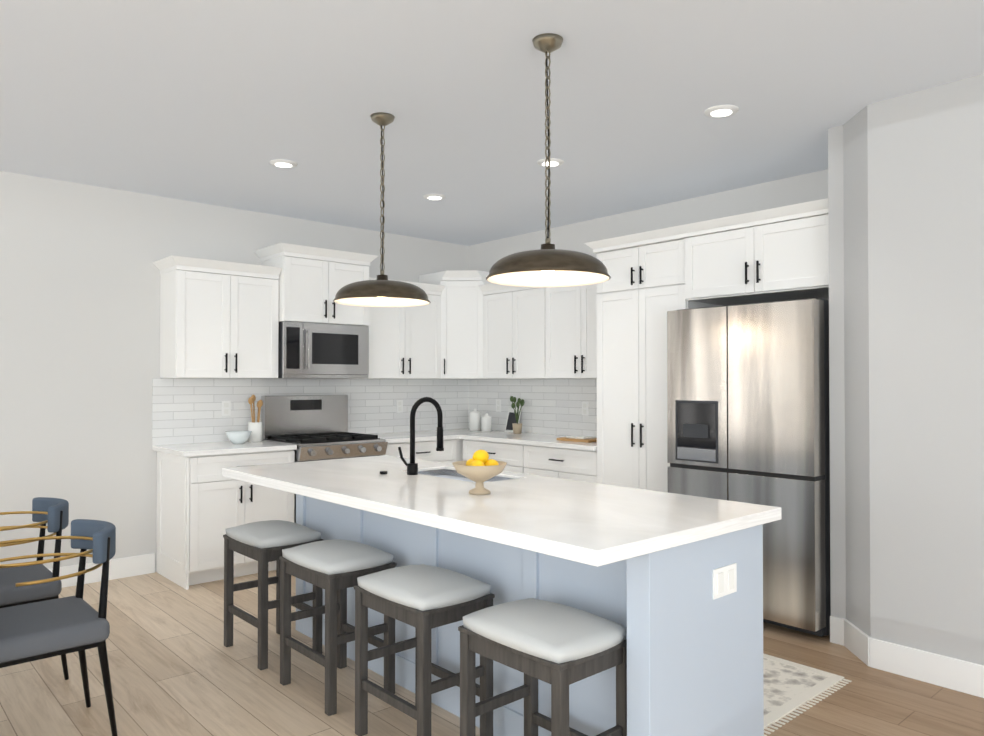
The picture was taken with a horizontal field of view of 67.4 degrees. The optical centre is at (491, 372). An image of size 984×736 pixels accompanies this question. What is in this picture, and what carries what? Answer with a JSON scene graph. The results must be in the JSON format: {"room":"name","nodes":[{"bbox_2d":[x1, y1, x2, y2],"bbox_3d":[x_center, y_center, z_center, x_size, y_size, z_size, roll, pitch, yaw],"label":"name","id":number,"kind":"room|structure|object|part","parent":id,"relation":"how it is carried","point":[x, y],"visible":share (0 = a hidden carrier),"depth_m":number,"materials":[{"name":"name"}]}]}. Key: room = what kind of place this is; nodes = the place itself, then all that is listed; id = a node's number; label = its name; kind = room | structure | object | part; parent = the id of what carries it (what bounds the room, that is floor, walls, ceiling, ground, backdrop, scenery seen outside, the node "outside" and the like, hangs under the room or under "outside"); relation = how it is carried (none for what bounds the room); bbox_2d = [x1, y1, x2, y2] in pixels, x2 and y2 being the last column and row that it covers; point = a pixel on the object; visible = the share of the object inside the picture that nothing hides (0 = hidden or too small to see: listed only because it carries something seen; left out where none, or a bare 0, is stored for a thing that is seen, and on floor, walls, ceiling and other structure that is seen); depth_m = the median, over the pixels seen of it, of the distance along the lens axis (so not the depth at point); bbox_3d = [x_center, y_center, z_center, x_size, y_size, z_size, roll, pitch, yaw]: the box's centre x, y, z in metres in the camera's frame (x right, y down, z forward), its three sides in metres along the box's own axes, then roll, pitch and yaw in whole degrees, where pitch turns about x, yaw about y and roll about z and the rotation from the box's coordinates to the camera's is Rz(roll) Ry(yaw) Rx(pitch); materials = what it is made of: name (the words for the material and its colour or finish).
{"room":"kitchen and dining room","nodes":[
{"label":"kitchen and dining room","id":0,"kind":"room"},
{"bbox_2d":[0,171,468,571],"bbox_3d":[-3.765,0.065,4.329,9.700,2.740,0.200,1,-1,-42],"label":"wall","id":1,"kind":"structure","parent":0,"point":[79,320],"depth_m":5.11,"materials":[{"name":"grey paint"}]},
{"bbox_2d":[49,553,154,587],"bbox_3d":[-4.876,1.351,3.174,6.525,0.140,0.014,1,-1,-42],"label":"baseboard","id":2,"kind":"structure","parent":1,"relation":"attached to","point":[131,566],"depth_m":5.18,"materials":[{"name":"white"}]},
{"bbox_2d":[156,262,279,381],"bbox_3d":[-2.027,-0.354,5.518,0.760,0.784,0.347,1,-1,-42],"label":"upper cabinet","id":3,"kind":"object","parent":1,"relation":"attached to","point":[218,323],"depth_m":5.35,"materials":[{"name":"white paint"}]},
{"bbox_2d":[152,378,467,445],"bbox_3d":[-1.348,0.294,6.350,2.991,0.489,0.007,1,-1,-42],"label":"backsplash","id":4,"kind":"structure","parent":1,"relation":"attached to","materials":[{"name":"white tile"}]},
{"bbox_2d":[256,250,371,325],"bbox_3d":[-1.434,-0.653,6.006,0.760,0.525,0.417,1,-1,-42],"label":"upper cabinet","id":5,"kind":"object","parent":1,"relation":"attached to","point":[309,283],"depth_m":5.79,"materials":[{"name":"white paint"}]},
{"bbox_2d":[278,321,368,377],"bbox_3d":[-1.422,-0.172,5.987,0.752,0.430,0.452,1,-1,-42],"label":"microwave","id":6,"kind":"object","parent":5,"relation":"attached to","point":[313,350],"visible":0.96,"depth_m":5.81,"materials":[{"name":"grey metal"}]},
{"bbox_2d":[340,286,439,381],"bbox_3d":[-0.861,-0.341,6.539,0.800,0.784,0.382,1,-1,-42],"label":"upper cabinet","id":7,"kind":"object","parent":1,"relation":"attached to","point":[404,342],"depth_m":6.44,"materials":[{"name":"white paint"}]},
{"bbox_2d":[0,570,983,735],"bbox_3d":[-0.597,1.422,0.773,9.700,0.060,9.700,1,-1,-42],"label":"floor","id":8,"kind":"structure","parent":0,"point":[177,667],"depth_m":3.32,"materials":[{"name":"brown wood"}]},
{"bbox_2d":[0,497,68,679],"bbox_3d":[-2.276,1.022,3.436,0.525,0.806,0.488,1,-1,-42],"label":"dining chair","id":9,"kind":"object","parent":8,"relation":"on","point":[53,513],"visible":0.9,"depth_m":3.42,"materials":[{"name":"grey fabric"}]},
{"bbox_3d":[-2.300,0.986,3.415,0.460,0.085,0.470,1,-1,-42],"label":"seat","id":10,"kind":"part","parent":9,"relation":"part of","materials":[{"name":"grey fabric"}]},
{"bbox_2d":[0,519,117,735],"bbox_3d":[-1.749,1.015,2.848,0.525,0.806,0.488,1,-1,-42],"label":"dining chair","id":11,"kind":"object","parent":8,"relation":"on","point":[30,632],"visible":1,"depth_m":2.82,"materials":[{"name":"grey fabric"}]},
{"bbox_3d":[-1.773,0.979,2.826,0.460,0.085,0.470,1,-1,-42],"label":"seat","id":12,"kind":"part","parent":11,"relation":"part of","materials":[{"name":"grey fabric"}]},
{"bbox_2d":[154,446,296,589],"bbox_3d":[-1.947,1.005,5.393,0.786,0.885,0.617,1,-1,-42],"label":"base cabinet","id":13,"kind":"object","parent":8,"relation":"on","point":[196,505],"depth_m":5.09,"materials":[{"name":"white paint"}]},
{"bbox_2d":[152,440,295,457],"bbox_3d":[-1.946,0.544,5.379,0.810,0.034,0.647,1,-1,-42],"label":"countertop","id":14,"kind":"structure","parent":13,"relation":"on","point":[181,449],"depth_m":5.22,"materials":[{"name":"white stone"}]},
{"bbox_2d":[226,431,251,443],"bbox_3d":[-1.894,0.483,5.516,0.190,0.090,0.190,1,-1,-42],"label":"bowl","id":15,"kind":"object","parent":14,"relation":"on","point":[238,437],"visible":1,"depth_m":5.46,"materials":[{"name":"white ceramic"}]},
{"bbox_2d":[248,395,262,441],"bbox_3d":[-1.827,0.349,5.698,0.116,0.363,0.110,1,-1,-42],"label":"utensil crock","id":16,"kind":"object","parent":14,"relation":"on","point":[256,429],"visible":0.98,"depth_m":5.67,"materials":[{"name":"white ceramic"}]},
{"bbox_2d":[223,520,323,669],"bbox_3d":[-1.134,1.102,3.813,0.354,0.652,0.474,1,-1,-42],"label":"stool","id":17,"kind":"object","parent":8,"relation":"on","point":[263,543],"visible":0.81,"depth_m":3.72,"materials":[{"name":"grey wood"}]},
{"bbox_3d":[-1.134,0.812,3.817,0.354,0.072,0.474,1,-1,-42],"label":"seat","id":18,"kind":"part","parent":17,"relation":"part of","materials":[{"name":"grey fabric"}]},
{"bbox_2d":[261,395,387,522],"bbox_3d":[-1.326,0.818,5.867,0.752,1.270,0.708,1,-1,-42],"label":"range","id":19,"kind":"object","parent":8,"relation":"on","point":[313,427],"visible":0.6,"depth_m":5.91,"materials":[{"name":"silver metal"}]},
{"bbox_2d":[279,539,396,715],"bbox_3d":[-0.701,1.096,3.329,0.354,0.652,0.474,1,-1,-42],"label":"stool","id":20,"kind":"object","parent":8,"relation":"on","point":[335,569],"visible":0.9,"depth_m":3.24,"materials":[{"name":"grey wood"}]},
{"bbox_3d":[-0.701,0.806,3.332,0.354,0.072,0.474,1,-1,-42],"label":"seat","id":21,"kind":"part","parent":20,"relation":"part of","materials":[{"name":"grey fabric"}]},
{"bbox_2d":[386,438,459,463],"bbox_3d":[-0.797,1.017,6.422,0.760,0.885,0.617,1,-1,-42],"label":"base cabinet","id":22,"kind":"object","parent":8,"relation":"on","point":[426,451],"depth_m":6.26,"materials":[{"name":"white paint"}]},
{"bbox_2d":[354,564,494,735],"bbox_3d":[-0.267,1.090,2.845,0.354,0.652,0.474,1,-1,-42],"label":"stool","id":23,"kind":"object","parent":8,"relation":"on","point":[423,599],"visible":0.96,"depth_m":2.75,"materials":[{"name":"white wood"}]},
{"bbox_3d":[-0.267,0.800,2.848,0.354,0.072,0.474,1,-1,-42],"label":"seat","id":24,"kind":"part","parent":23,"relation":"part of","materials":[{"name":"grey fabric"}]},
{"bbox_2d":[460,438,527,473],"bbox_3d":[0.245,1.016,6.342,0.617,0.885,0.821,1,-1,-42],"label":"base cabinet","id":25,"kind":"object","parent":8,"relation":"on","point":[516,457],"depth_m":6.06,"materials":[{"name":"white paint"}]},
{"bbox_2d":[371,430,499,445],"bbox_3d":[-0.544,0.559,6.633,1.412,0.034,0.647,1,-1,-42],"label":"countertop","id":26,"kind":"structure","parent":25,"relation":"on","point":[397,435],"depth_m":6.48,"materials":[{"name":"white stone"}]},
{"bbox_2d":[469,409,479,430],"bbox_3d":[-0.157,0.440,6.936,0.109,0.210,0.109,-1,-1,39],"label":"canister","id":27,"kind":"object","parent":26,"relation":"on","point":[477,422],"depth_m":6.89,"materials":[{"name":"white ceramic"}]},
{"bbox_2d":[478,412,491,431],"bbox_3d":[-0.050,0.459,6.844,0.099,0.170,0.099,-1,-1,39],"label":"canister","id":28,"kind":"object","parent":26,"relation":"on","point":[484,422],"depth_m":6.81,"materials":[{"name":"white ceramic"}]},
{"bbox_2d":[277,489,763,735],"bbox_3d":[-0.114,0.980,3.320,0.670,0.885,2.498,1,-1,-42],"label":"kitchen island","id":29,"kind":"object","parent":8,"relation":"on","point":[672,583],"depth_m":2.52,"materials":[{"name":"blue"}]},
{"bbox_2d":[222,455,781,568],"bbox_3d":[-0.187,0.513,3.265,1.020,0.043,2.550,1,-1,-42],"label":"island countertop","id":30,"kind":"structure","parent":29,"relation":"on","point":[580,522],"depth_m":2.68,"materials":[{"name":"white stone"}]},
{"bbox_2d":[378,397,443,472],"bbox_3d":[-0.394,0.308,3.667,0.304,0.378,0.155,1,-1,-42],"label":"faucet","id":31,"kind":"object","parent":30,"relation":"on","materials":[{"name":"black metal"}]},
{"bbox_2d":[422,469,497,480],"bbox_3d":[-0.155,0.620,3.621,0.294,0.221,0.619,1,-1,-42],"label":"sink","id":32,"kind":"object","parent":30,"relation":"in","point":[441,472],"depth_m":3.89,"materials":[{"name":"grey metal"}]},
{"bbox_2d":[452,460,506,494],"bbox_3d":[-0.050,0.426,2.993,0.224,0.122,0.224,1,-1,-42],"label":"fruit bowl","id":33,"kind":"object","parent":30,"relation":"on","point":[479,475],"visible":0.96,"depth_m":2.93,"materials":[{"name":"beige ceramic"}]},
{"bbox_2d":[466,450,498,465],"bbox_3d":[-0.048,0.359,3.003,0.150,0.098,0.155,1,-1,-42],"label":"lemons","id":34,"kind":"object","parent":33,"relation":"in","point":[480,457],"visible":0.58,"depth_m":2.97,"materials":[{"name":"yellow food"}]},
{"bbox_2d":[713,563,736,598],"bbox_3d":[0.772,0.689,2.445,0.140,0.095,0.008,1,-1,-42],"label":"outlet","id":35,"kind":"object","parent":29,"relation":"attached to","point":[724,574],"depth_m":2.44,"materials":[{"name":"white plastic"}]},
{"bbox_2d":[458,598,626,735],"bbox_3d":[0.167,1.085,2.360,0.354,0.652,0.474,1,-1,-42],"label":"stool","id":36,"kind":"object","parent":8,"relation":"on","point":[560,648],"visible":0.98,"depth_m":2.28,"materials":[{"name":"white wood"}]},
{"bbox_3d":[0.167,0.794,2.364,0.354,0.072,0.474,1,-1,-42],"label":"seat","id":37,"kind":"part","parent":36,"relation":"part of","materials":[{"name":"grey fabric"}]},
{"bbox_2d":[528,446,591,481],"bbox_3d":[0.713,1.010,5.820,0.617,0.885,0.820,1,-1,-42],"label":"base cabinet","id":38,"kind":"object","parent":8,"relation":"on","point":[548,461],"depth_m":5.58,"materials":[{"name":"white paint"}]},
{"bbox_2d":[460,430,595,449],"bbox_3d":[0.466,0.552,6.079,0.647,0.034,1.527,1,-1,-42],"label":"countertop","id":39,"kind":"structure","parent":38,"relation":"on","point":[522,439],"depth_m":6.02,"materials":[{"name":"white stone"}]},
{"bbox_2d":[505,408,521,431],"bbox_3d":[0.193,0.433,6.794,0.068,0.220,0.160,1,-1,-42],"label":"picture frame","id":40,"kind":"object","parent":39,"relation":"on","point":[511,418],"visible":0.64,"depth_m":6.80,"materials":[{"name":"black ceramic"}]},
{"bbox_2d":[510,396,524,433],"bbox_3d":[0.224,0.372,6.582,0.129,0.337,0.132,1,-1,-42],"label":"potted plant","id":41,"kind":"object","parent":39,"relation":"on","point":[517,427],"visible":1,"depth_m":6.56,"materials":[{"name":"green plant"}]},
{"bbox_2d":[557,436,596,442],"bbox_3d":[0.734,0.516,5.767,0.230,0.030,0.410,1,-1,-42],"label":"cutting board","id":42,"kind":"object","parent":39,"relation":"on","point":[587,439],"visible":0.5,"depth_m":5.74,"materials":[{"name":"brown wood"}]},
{"bbox_2d":[592,234,715,491],"bbox_3d":[1.234,0.278,5.238,0.627,2.334,0.750,1,-1,-42],"label":"tall cabinet","id":43,"kind":"object","parent":8,"relation":"on","point":[630,308],"depth_m":5.07,"materials":[{"name":"white paint"}]},
{"bbox_2d":[667,298,830,636],"bbox_3d":[1.701,0.521,4.501,0.857,1.832,0.917,1,-1,-42],"label":"refrigerator","id":44,"kind":"object","parent":8,"relation":"on","point":[748,420],"visible":0.5,"depth_m":4.07,"materials":[{"name":"grey metal"}]},
{"bbox_2d":[763,653,851,735],"bbox_3d":[0.522,1.426,4.050,0.840,0.009,2.480,1,-1,-42],"label":"rug","id":45,"kind":"object","parent":8,"relation":"on","point":[789,687],"visible":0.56,"depth_m":3.32,"materials":[{"name":"beige fabric"}]},
{"bbox_2d":[0,0,983,245],"bbox_3d":[-0.597,-1.378,0.807,9.700,0.060,9.700,1,-1,-42],"label":"ceiling","id":46,"kind":"structure","parent":0,"point":[223,103],"depth_m":3.50,"materials":[{"name":"white paint"}]},
{"bbox_2d":[269,159,297,167],"bbox_3d":[-1.295,-1.296,4.584,0.170,0.012,0.170,1,-1,-42],"label":"recessed light","id":47,"kind":"object","parent":46,"relation":"in","point":[283,163],"visible":1,"depth_m":4.55,"materials":[{"name":"white plastic"}]},
{"bbox_2d":[333,112,430,306],"bbox_3d":[-0.560,-0.836,3.773,0.494,0.952,0.494,1,-1,-42],"label":"pendant light","id":48,"kind":"object","parent":46,"relation":"hanging from","point":[381,290],"visible":1,"depth_m":3.74,"materials":[{"name":"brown metal"}]},
{"bbox_3d":[-0.560,-0.428,3.768,0.494,0.138,0.494,1,-1,-42],"label":"lamp shade","id":49,"kind":"part","parent":48,"relation":"part of","materials":[{"name":"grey metal"}]},
{"bbox_3d":[-0.560,-0.904,3.774,0.124,0.814,0.124,1,-1,-42],"label":"chain","id":50,"kind":"part","parent":48,"relation":"part of","materials":[{"name":"brown metal"}]},
{"bbox_2d":[423,194,445,199],"bbox_3d":[-0.421,-1.286,5.407,0.170,0.012,0.170,1,-1,-42],"label":"recessed light","id":51,"kind":"object","parent":46,"relation":"in","point":[434,196],"visible":1,"depth_m":5.39,"materials":[{"name":"white plastic"}]},
{"bbox_2d":[486,33,610,286],"bbox_3d":[0.222,-0.846,2.929,0.494,0.952,0.494,1,-1,-42],"label":"pendant light","id":52,"kind":"object","parent":46,"relation":"hanging from","point":[547,264],"visible":1,"depth_m":2.91,"materials":[{"name":"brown metal"}]},
{"bbox_3d":[0.222,-0.915,2.930,0.124,0.814,0.124,1,-1,-42],"label":"chain","id":53,"kind":"part","parent":52,"relation":"part of","materials":[{"name":"brown metal"}]},
{"bbox_3d":[0.222,-0.422,2.924,0.054,0.082,0.054,1,-1,-42],"label":"bulb","id":54,"kind":"part","parent":52,"relation":"part of","materials":[{"name":"white glass"}]},
{"bbox_3d":[0.222,-0.439,2.925,0.494,0.138,0.494,1,-1,-42],"label":"lamp shade","id":55,"kind":"part","parent":52,"relation":"part of","materials":[{"name":"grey metal"}]},
{"bbox_2d":[537,158,563,166],"bbox_3d":[0.361,-1.296,4.563,0.170,0.012,0.170,1,-1,-42],"label":"recessed light","id":56,"kind":"object","parent":46,"relation":"in","point":[554,162],"visible":0.9,"depth_m":4.54,"materials":[{"name":"white plastic"}]},
{"bbox_2d":[704,105,738,117],"bbox_3d":[1.149,-1.307,3.698,0.170,0.012,0.170,1,-1,-42],"label":"recessed light","id":57,"kind":"object","parent":46,"relation":"in","point":[721,111],"visible":1,"depth_m":3.67,"materials":[{"name":"white plastic"}]},
{"bbox_2d":[469,169,827,434],"bbox_3d":[1.141,0.085,5.969,0.200,2.740,3.900,1,-1,-42],"label":"wall","id":58,"kind":"structure","parent":0,"point":[803,188],"depth_m":5.64,"materials":[{"name":"grey paint"}]},
{"bbox_2d":[412,270,505,381],"bbox_3d":[-0.260,-0.405,6.884,0.670,0.920,0.670,1,-1,-42],"label":"upper cabinet","id":59,"kind":"object","parent":58,"relation":"attached to","point":[461,292],"depth_m":6.68,"materials":[{"name":"white paint"}]},
{"bbox_3d":[-0.272,-0.392,6.686,0.288,0.884,0.288,1,-1,-42],"label":"corner door","id":60,"kind":"part","parent":59,"relation":"part of","materials":[{"name":"white paint"}]},
{"bbox_2d":[484,286,547,381],"bbox_3d":[0.312,-0.342,6.460,0.382,0.784,0.841,1,-1,-42],"label":"upper cabinet","id":61,"kind":"object","parent":58,"relation":"attached to","point":[515,318],"depth_m":6.35,"materials":[{"name":"white paint"}]},
{"bbox_2d":[468,379,596,437],"bbox_3d":[0.491,0.296,6.536,0.007,0.489,2.168,1,-1,-42],"label":"backsplash","id":62,"kind":"structure","parent":58,"relation":"attached to","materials":[{"name":"white tile"}]},
{"bbox_2d":[548,284,591,381],"bbox_3d":[0.793,-0.349,5.922,0.382,0.784,0.840,1,-1,-42],"label":"upper cabinet","id":63,"kind":"object","parent":58,"relation":"attached to","point":[580,360],"depth_m":5.90,"materials":[{"name":"white paint"}]},
{"bbox_2d":[672,206,828,305],"bbox_3d":[1.780,-0.682,4.625,0.647,0.429,1.024,1,-1,-42],"label":"upper cabinet","id":64,"kind":"object","parent":58,"relation":"attached to","point":[777,257],"depth_m":4.41,"materials":[{"name":"white paint"}]},
{"bbox_2d":[828,74,983,664],"bbox_3d":[3.953,0.038,2.111,1.157,2.740,5.600,1,-1,-42],"label":"wall","id":65,"kind":"structure","parent":0,"point":[906,276],"depth_m":3.47,"materials":[{"name":"grey paint"}]},
{"bbox_2d":[830,616,983,697],"bbox_3d":[3.591,1.334,1.771,0.215,0.140,5.599,1,-1,-42],"label":"baseboard","id":66,"kind":"structure","parent":65,"relation":"attached to","point":[963,676],"depth_m":3.44,"materials":[{"name":"white"}]}
]}

